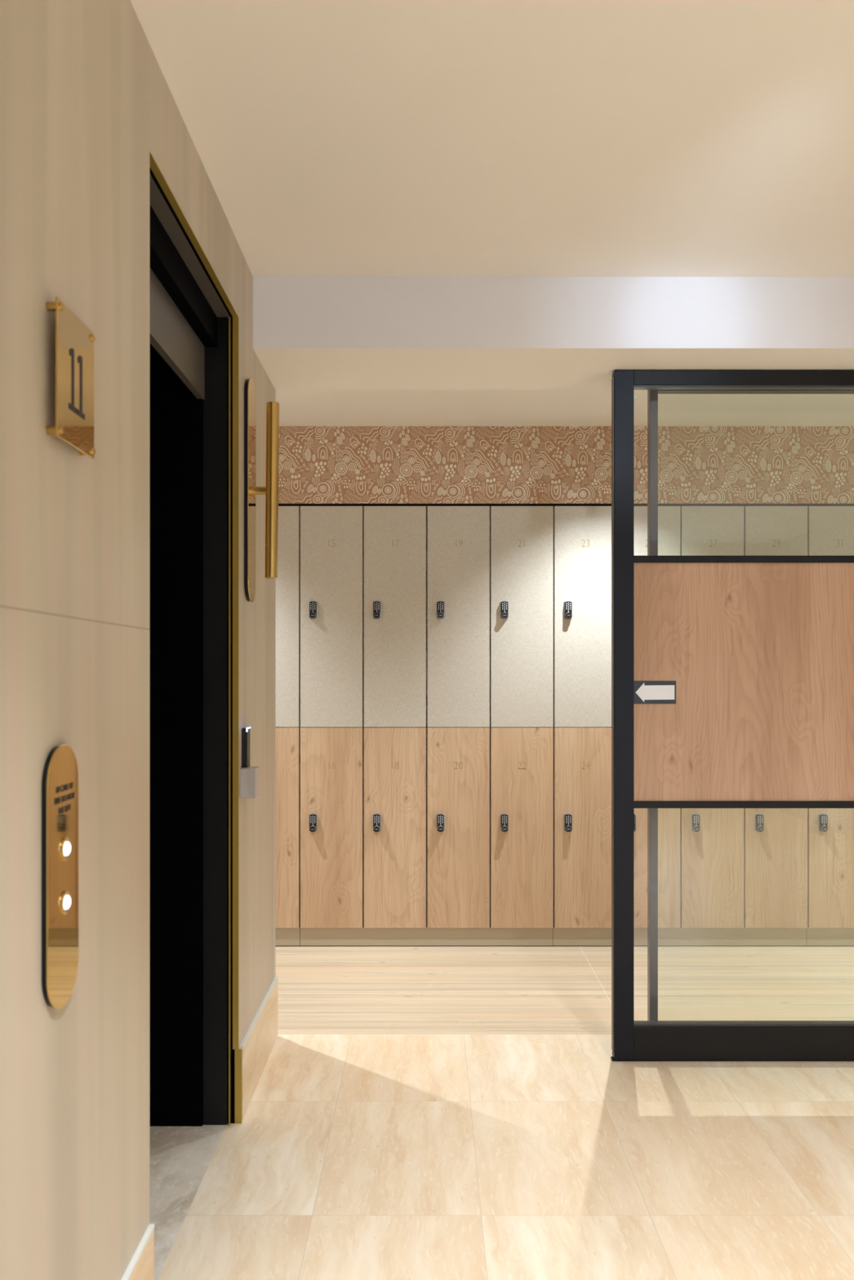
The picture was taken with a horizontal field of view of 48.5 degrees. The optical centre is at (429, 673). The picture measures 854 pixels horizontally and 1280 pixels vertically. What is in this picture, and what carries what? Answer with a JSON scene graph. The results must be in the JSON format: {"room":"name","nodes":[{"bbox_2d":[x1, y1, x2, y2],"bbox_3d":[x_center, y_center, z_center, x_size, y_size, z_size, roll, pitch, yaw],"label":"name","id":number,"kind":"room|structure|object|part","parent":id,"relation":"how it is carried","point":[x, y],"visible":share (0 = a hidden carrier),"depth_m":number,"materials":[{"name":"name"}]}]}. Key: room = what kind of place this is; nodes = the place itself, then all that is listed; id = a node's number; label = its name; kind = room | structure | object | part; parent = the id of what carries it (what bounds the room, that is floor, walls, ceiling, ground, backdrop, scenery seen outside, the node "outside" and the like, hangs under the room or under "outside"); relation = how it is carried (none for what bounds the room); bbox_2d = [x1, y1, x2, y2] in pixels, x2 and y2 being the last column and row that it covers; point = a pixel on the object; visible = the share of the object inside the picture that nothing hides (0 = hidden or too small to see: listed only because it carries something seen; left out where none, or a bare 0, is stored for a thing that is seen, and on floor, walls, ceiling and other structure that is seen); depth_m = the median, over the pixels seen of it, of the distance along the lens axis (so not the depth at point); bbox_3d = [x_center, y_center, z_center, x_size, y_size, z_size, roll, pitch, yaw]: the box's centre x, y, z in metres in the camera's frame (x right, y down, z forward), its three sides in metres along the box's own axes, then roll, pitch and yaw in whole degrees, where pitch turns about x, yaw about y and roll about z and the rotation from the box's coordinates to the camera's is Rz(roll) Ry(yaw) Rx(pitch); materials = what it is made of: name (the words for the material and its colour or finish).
{"room":"elevator lobby","nodes":[
{"label":"elevator lobby","id":0,"kind":"room"},
{"bbox_2d":[0,0,275,1279],"bbox_3d":[-1.123,0.004,0.386,1.153,2.572,5.971,0,0,0],"label":"wall","id":1,"kind":"structure","parent":0,"point":[86,97],"depth_m":1.52,"materials":[{"name":"paint"}]},
{"bbox_2d":[41,744,78,1008],"bbox_3d":[-0.538,0.297,1.391,0.018,0.386,0.117,0,0,0],"label":"panel","id":2,"kind":"object","parent":1,"relation":"attached to","point":[60,780],"visible":1,"depth_m":1.38,"materials":[{"name":"gold metal"}]},
{"bbox_2d":[45,296,95,458],"bbox_3d":[-0.536,-0.437,1.420,0.022,0.198,0.147,0,0,0],"label":"wall plaque","id":3,"kind":"object","parent":1,"relation":"attached to","point":[74,341],"visible":1,"depth_m":1.41,"materials":[{"name":"gold metal"}]},
{"bbox_2d":[121,1223,154,1279],"bbox_3d":[-0.542,1.183,-0.374,0.010,0.213,4.452,0,0,0],"label":"baseboard","id":4,"kind":"structure","parent":1,"relation":"attached to","point":[141,1266],"depth_m":1.79,"materials":[{"name":"wood"}]},
{"bbox_2d":[149,166,235,1126],"bbox_3d":[-1.123,0.134,2.285,1.134,2.313,0.862,0,0,0],"label":"door","id":5,"kind":"structure","parent":1,"relation":"in","point":[192,1054],"depth_m":2.70,"materials":[{"name":"black metal"}]},
{"bbox_3d":[-0.623,-0.976,2.279,0.035,0.087,0.849,0,0,0],"label":"head frame","id":6,"kind":"part","parent":5,"relation":"part of","materials":[{"name":"black"}]},
{"bbox_2d":[149,151,241,1124],"bbox_3d":[-0.550,0.134,2.285,0.026,2.313,0.862,0,0,0],"label":"trim","id":7,"kind":"structure","parent":1,"relation":"attached to","point":[153,166],"depth_m":2.71,"materials":[{"name":"gold metal"}]},
{"bbox_2d":[241,726,250,767],"bbox_3d":[-0.538,0.217,2.782,0.019,0.118,0.046,0,0,0],"label":"card reader","id":8,"kind":"object","parent":1,"relation":"attached to","point":[246,731],"visible":0.99,"depth_m":2.76,"materials":[{"name":"black plastic"}]},
{"bbox_2d":[239,766,259,798],"bbox_3d":[-0.523,0.317,2.760,0.047,0.086,0.060,0,0,0],"label":"switch box","id":9,"kind":"object","parent":1,"relation":"attached to","point":[249,777],"visible":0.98,"depth_m":2.73,"materials":[{"name":"grey plastic"}]},
{"bbox_2d":[240,976,278,1119],"bbox_3d":[-0.542,1.183,3.053,0.010,0.213,0.637,0,0,0],"label":"baseboard","id":10,"kind":"structure","parent":1,"relation":"attached to","point":[256,1046],"depth_m":3.00,"materials":[{"name":"wood"}]},
{"bbox_2d":[244,377,279,602],"bbox_3d":[-0.499,-0.551,2.855,0.095,0.673,0.119,0,0,0],"label":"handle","id":11,"kind":"object","parent":1,"relation":"attached to","point":[270,491],"visible":1,"depth_m":2.84,"materials":[{"name":"gold metal"}]},
{"bbox_3d":[-0.535,-0.551,2.855,0.002,0.673,0.119,0,0,0],"label":"plate","id":12,"kind":"part","parent":11,"relation":"part of","materials":[{"name":"gold metal"}]},
{"bbox_3d":[-0.509,-0.551,2.855,0.050,0.030,0.030,0,0,0],"label":"stem","id":13,"kind":"part","parent":11,"relation":"part of","materials":[{"name":"gold metal"}]},
{"bbox_2d":[130,0,853,276],"bbox_3d":[1.351,-1.272,0.175,3.897,0.080,5.550,0,0,0],"label":"ceiling","id":14,"kind":"structure","parent":0,"point":[331,138],"depth_m":2.16,"materials":[{"name":"white paint"}]},
{"bbox_2d":[157,946,853,1279],"bbox_3d":[0.550,1.315,0.980,5.500,0.050,7.160,0,0,0],"label":"floor","id":15,"kind":"structure","parent":0,"point":[350,1157],"depth_m":2.66,"materials":[{"name":"stone"}]},
{"bbox_2d":[149,1124,226,1279],"bbox_3d":[-1.139,1.315,2.250,1.122,0.050,1.300,0,0,0],"label":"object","id":16,"kind":"structure","parent":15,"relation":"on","point":[180,1157],"depth_m":2.45,"materials":[{"name":"grey stone"}]},
{"bbox_2d":[610,370,853,1061],"bbox_3d":[1.279,0.142,3.162,1.342,2.296,0.040,0,0,0],"label":"door","id":17,"kind":"structure","parent":15,"relation":"on","point":[757,651],"depth_m":3.15,"materials":[{"name":"black metal"}]},
{"bbox_2d":[633,680,675,703],"bbox_3d":[0.751,0.063,3.153,0.142,0.077,0.002,0,0,0],"label":"arrow sign","id":18,"kind":"object","parent":17,"relation":"attached to","point":[644,691],"visible":1,"depth_m":3.15,"materials":[{"name":"white plastic"}]},
{"bbox_3d":[1.282,0.028,3.165,1.206,0.793,0.022,0,0,0],"label":"wood panel","id":19,"kind":"part","parent":17,"relation":"part of","materials":[{"name":"brown wood"}]},
{"bbox_3d":[1.282,0.436,3.164,1.206,0.024,0.036,0,0,0],"label":"rail","id":20,"kind":"part","parent":17,"relation":"part of","materials":[{"name":"black metal"}]},
{"bbox_3d":[1.282,-0.380,3.164,1.206,0.024,0.036,0,0,0],"label":"rail","id":21,"kind":"part","parent":17,"relation":"part of","materials":[{"name":"black metal"}]},
{"bbox_3d":[1.282,1.228,3.162,1.206,0.108,0.040,0,0,0],"label":"rail","id":22,"kind":"part","parent":17,"relation":"part of","materials":[{"name":"black metal"}]},
{"bbox_3d":[1.282,-0.983,3.162,1.206,0.047,0.040,0,0,0],"label":"rail","id":23,"kind":"part","parent":17,"relation":"part of","materials":[{"name":"black metal"}]},
{"bbox_2d":[647,390,853,1020],"bbox_3d":[2.030,0.141,3.303,2.531,2.294,0.035,0,0,0],"label":"door frame","id":24,"kind":"structure","parent":15,"relation":"on","point":[652,395],"depth_m":3.29,"materials":[{"name":"grey metal"}]},
{"bbox_3d":[2.027,-0.993,3.303,2.467,0.026,0.035,0,0,0],"label":"rail","id":25,"kind":"part","parent":24,"relation":"part of","materials":[{"name":"grey metal"}]},
{"bbox_2d":[253,276,853,390],"bbox_3d":[1.377,-1.161,3.155,3.847,0.302,0.431,0,0,0],"label":"ceiling","id":26,"kind":"structure","parent":0,"point":[310,333],"depth_m":2.94,"materials":[{"name":"white paint"}]},
{"bbox_2d":[298,506,808,927],"bbox_3d":[0.550,0.015,4.530,5.500,2.550,0.100,0,0,0],"label":"wall","id":27,"kind":"structure","parent":0,"point":[427,506],"depth_m":4.48,"materials":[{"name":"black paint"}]},
{"bbox_2d":[275,927,853,946],"bbox_3d":[0.550,1.245,4.481,5.500,0.090,0.018,0,0,0],"label":"baseboard","id":28,"kind":"structure","parent":27,"relation":"attached to","point":[299,936],"depth_m":4.47,"materials":[{"name":"beige laminate"}]},
{"bbox_2d":[275,727,300,928],"bbox_3d":[-0.760,0.727,4.459,0.300,0.946,0.066,0,0,0],"label":"locker","id":29,"kind":"object","parent":28,"relation":"on","point":[287,836],"visible":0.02,"depth_m":4.46,"materials":[{"name":"brown wood"}]},
{"bbox_2d":[275,506,300,727],"bbox_3d":[-0.760,-0.268,4.459,0.300,1.044,0.066,0,0,0],"label":"locker","id":30,"kind":"object","parent":29,"relation":"on","point":[287,594],"visible":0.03,"depth_m":4.46,"materials":[{"name":"beige laminate"}]},
{"bbox_2d":[300,727,363,928],"bbox_3d":[-0.461,0.727,4.459,0.300,0.946,0.066,0,0,0],"label":"locker","id":31,"kind":"object","parent":28,"relation":"on","point":[331,779],"visible":1,"depth_m":4.46,"materials":[{"name":"brown wood"}]},
{"bbox_2d":[300,506,363,727],"bbox_3d":[-0.461,-0.268,4.459,0.300,1.044,0.066,0,0,0],"label":"locker","id":32,"kind":"object","parent":31,"relation":"on","point":[331,578],"visible":1,"depth_m":4.46,"materials":[{"name":"beige laminate"}]},
{"bbox_2d":[363,727,426,928],"bbox_3d":[-0.161,0.727,4.459,0.300,0.946,0.066,0,0,0],"label":"locker","id":33,"kind":"object","parent":28,"relation":"on","point":[394,784],"visible":1,"depth_m":4.46,"materials":[{"name":"brown wood"}]},
{"bbox_2d":[363,506,426,727],"bbox_3d":[-0.161,-0.268,4.459,0.300,1.044,0.066,0,0,0],"label":"locker","id":34,"kind":"object","parent":33,"relation":"on","point":[394,682],"visible":1,"depth_m":4.46,"materials":[{"name":"beige laminate"}]},
{"bbox_2d":[426,727,489,928],"bbox_3d":[0.138,0.727,4.459,0.300,0.946,0.066,0,0,0],"label":"locker","id":35,"kind":"object","parent":28,"relation":"on","point":[458,882],"visible":1,"depth_m":4.46,"materials":[{"name":"brown wood"}]},
{"bbox_2d":[426,506,489,727],"bbox_3d":[0.138,-0.268,4.459,0.300,1.044,0.066,0,0,0],"label":"locker","id":36,"kind":"object","parent":35,"relation":"on","point":[458,571],"visible":1,"depth_m":4.46,"materials":[{"name":"beige laminate"}]},
{"bbox_2d":[489,727,553,928],"bbox_3d":[0.438,0.727,4.459,0.300,0.946,0.066,0,0,0],"label":"locker","id":37,"kind":"object","parent":28,"relation":"on","point":[522,759],"visible":1,"depth_m":4.46,"materials":[{"name":"brown wood"}]},
{"bbox_2d":[489,506,553,727],"bbox_3d":[0.438,-0.268,4.459,0.300,1.044,0.066,0,0,0],"label":"locker","id":38,"kind":"object","parent":37,"relation":"on","point":[522,539],"visible":1,"depth_m":4.46,"materials":[{"name":"beige laminate"}]},
{"bbox_2d":[553,727,611,928],"bbox_3d":[0.737,0.727,4.459,0.300,0.946,0.066,0,0,0],"label":"locker","id":39,"kind":"object","parent":28,"relation":"on","point":[582,806],"visible":0.97,"depth_m":4.46,"materials":[{"name":"brown wood"}]},
{"bbox_2d":[553,506,611,727],"bbox_3d":[0.737,-0.268,4.459,0.300,1.044,0.066,0,0,0],"label":"locker","id":40,"kind":"object","parent":39,"relation":"on","point":[582,562],"visible":0.98,"depth_m":4.46,"materials":[{"name":"beige laminate"}]},
{"bbox_2d":[633,808,679,928],"bbox_3d":[1.037,0.727,4.459,0.300,0.946,0.066,0,0,0],"label":"locker","id":41,"kind":"object","parent":28,"relation":"on","point":[668,819],"visible":0.23,"depth_m":4.46,"materials":[{"name":"brown wood"}]},
{"bbox_2d":[633,506,679,555],"bbox_3d":[1.037,-0.268,4.459,0.300,1.044,0.066,0,0,0],"label":"locker","id":42,"kind":"object","parent":41,"relation":"on","point":[668,517],"visible":0.12,"depth_m":4.46,"materials":[{"name":"beige"}]},
{"bbox_2d":[680,808,743,928],"bbox_3d":[1.336,0.727,4.459,0.300,0.946,0.066,0,0,0],"label":"locker","id":43,"kind":"object","parent":28,"relation":"on","point":[712,839],"visible":0.58,"depth_m":4.46,"materials":[{"name":"brown wood"}]},
{"bbox_2d":[680,506,743,555],"bbox_3d":[1.336,-0.268,4.459,0.300,1.044,0.066,0,0,0],"label":"locker","id":44,"kind":"object","parent":43,"relation":"on","point":[705,531],"visible":0.22,"depth_m":4.46,"materials":[{"name":"beige laminate"}]},
{"bbox_2d":[743,808,807,928],"bbox_3d":[1.636,0.727,4.459,0.300,0.946,0.066,0,0,0],"label":"locker","id":45,"kind":"object","parent":28,"relation":"on","point":[775,839],"visible":0.64,"depth_m":4.46,"materials":[{"name":"brown wood"}]},
{"bbox_2d":[743,506,807,555],"bbox_3d":[1.636,-0.268,4.459,0.300,1.044,0.066,0,0,0],"label":"locker","id":46,"kind":"object","parent":45,"relation":"on","point":[769,531],"visible":0.35,"depth_m":4.46,"materials":[{"name":"beige laminate"}]},
{"bbox_2d":[807,808,853,928],"bbox_3d":[1.935,0.727,4.459,0.300,0.946,0.066,0,0,0],"label":"locker","id":47,"kind":"object","parent":28,"relation":"on","point":[830,831],"visible":0.68,"depth_m":4.46,"materials":[{"name":"brown wood"}]},
{"bbox_2d":[807,506,853,555],"bbox_3d":[1.935,-0.268,4.459,0.300,1.044,0.066,0,0,0],"label":"locker","id":48,"kind":"object","parent":47,"relation":"on","point":[830,529],"visible":0.28,"depth_m":4.46,"materials":[{"name":"beige laminate"}]},
{"bbox_2d":[278,426,853,503],"bbox_3d":[0.550,-0.983,4.470,5.500,0.364,0.021,0,0,0],"label":"wallpaper","id":49,"kind":"object","parent":27,"relation":"attached to","point":[317,464],"visible":0.66,"depth_m":4.46,"materials":[{"name":"brown paper"}]},
{"bbox_2d":[278,503,853,506],"bbox_3d":[0.550,-0.795,4.471,5.500,0.011,0.014,0,0,0],"label":"trim","id":50,"kind":"structure","parent":27,"relation":"attached to","point":[279,504],"depth_m":4.46,"materials":[{"name":"black metal"}]},
{"bbox_2d":[275,390,853,426],"bbox_3d":[0.550,-1.204,3.960,5.500,0.080,1.200,0,0,0],"label":"ceiling","id":51,"kind":"structure","parent":0,"point":[296,407],"depth_m":4.15,"materials":[{"name":"white paint"}]}
]}

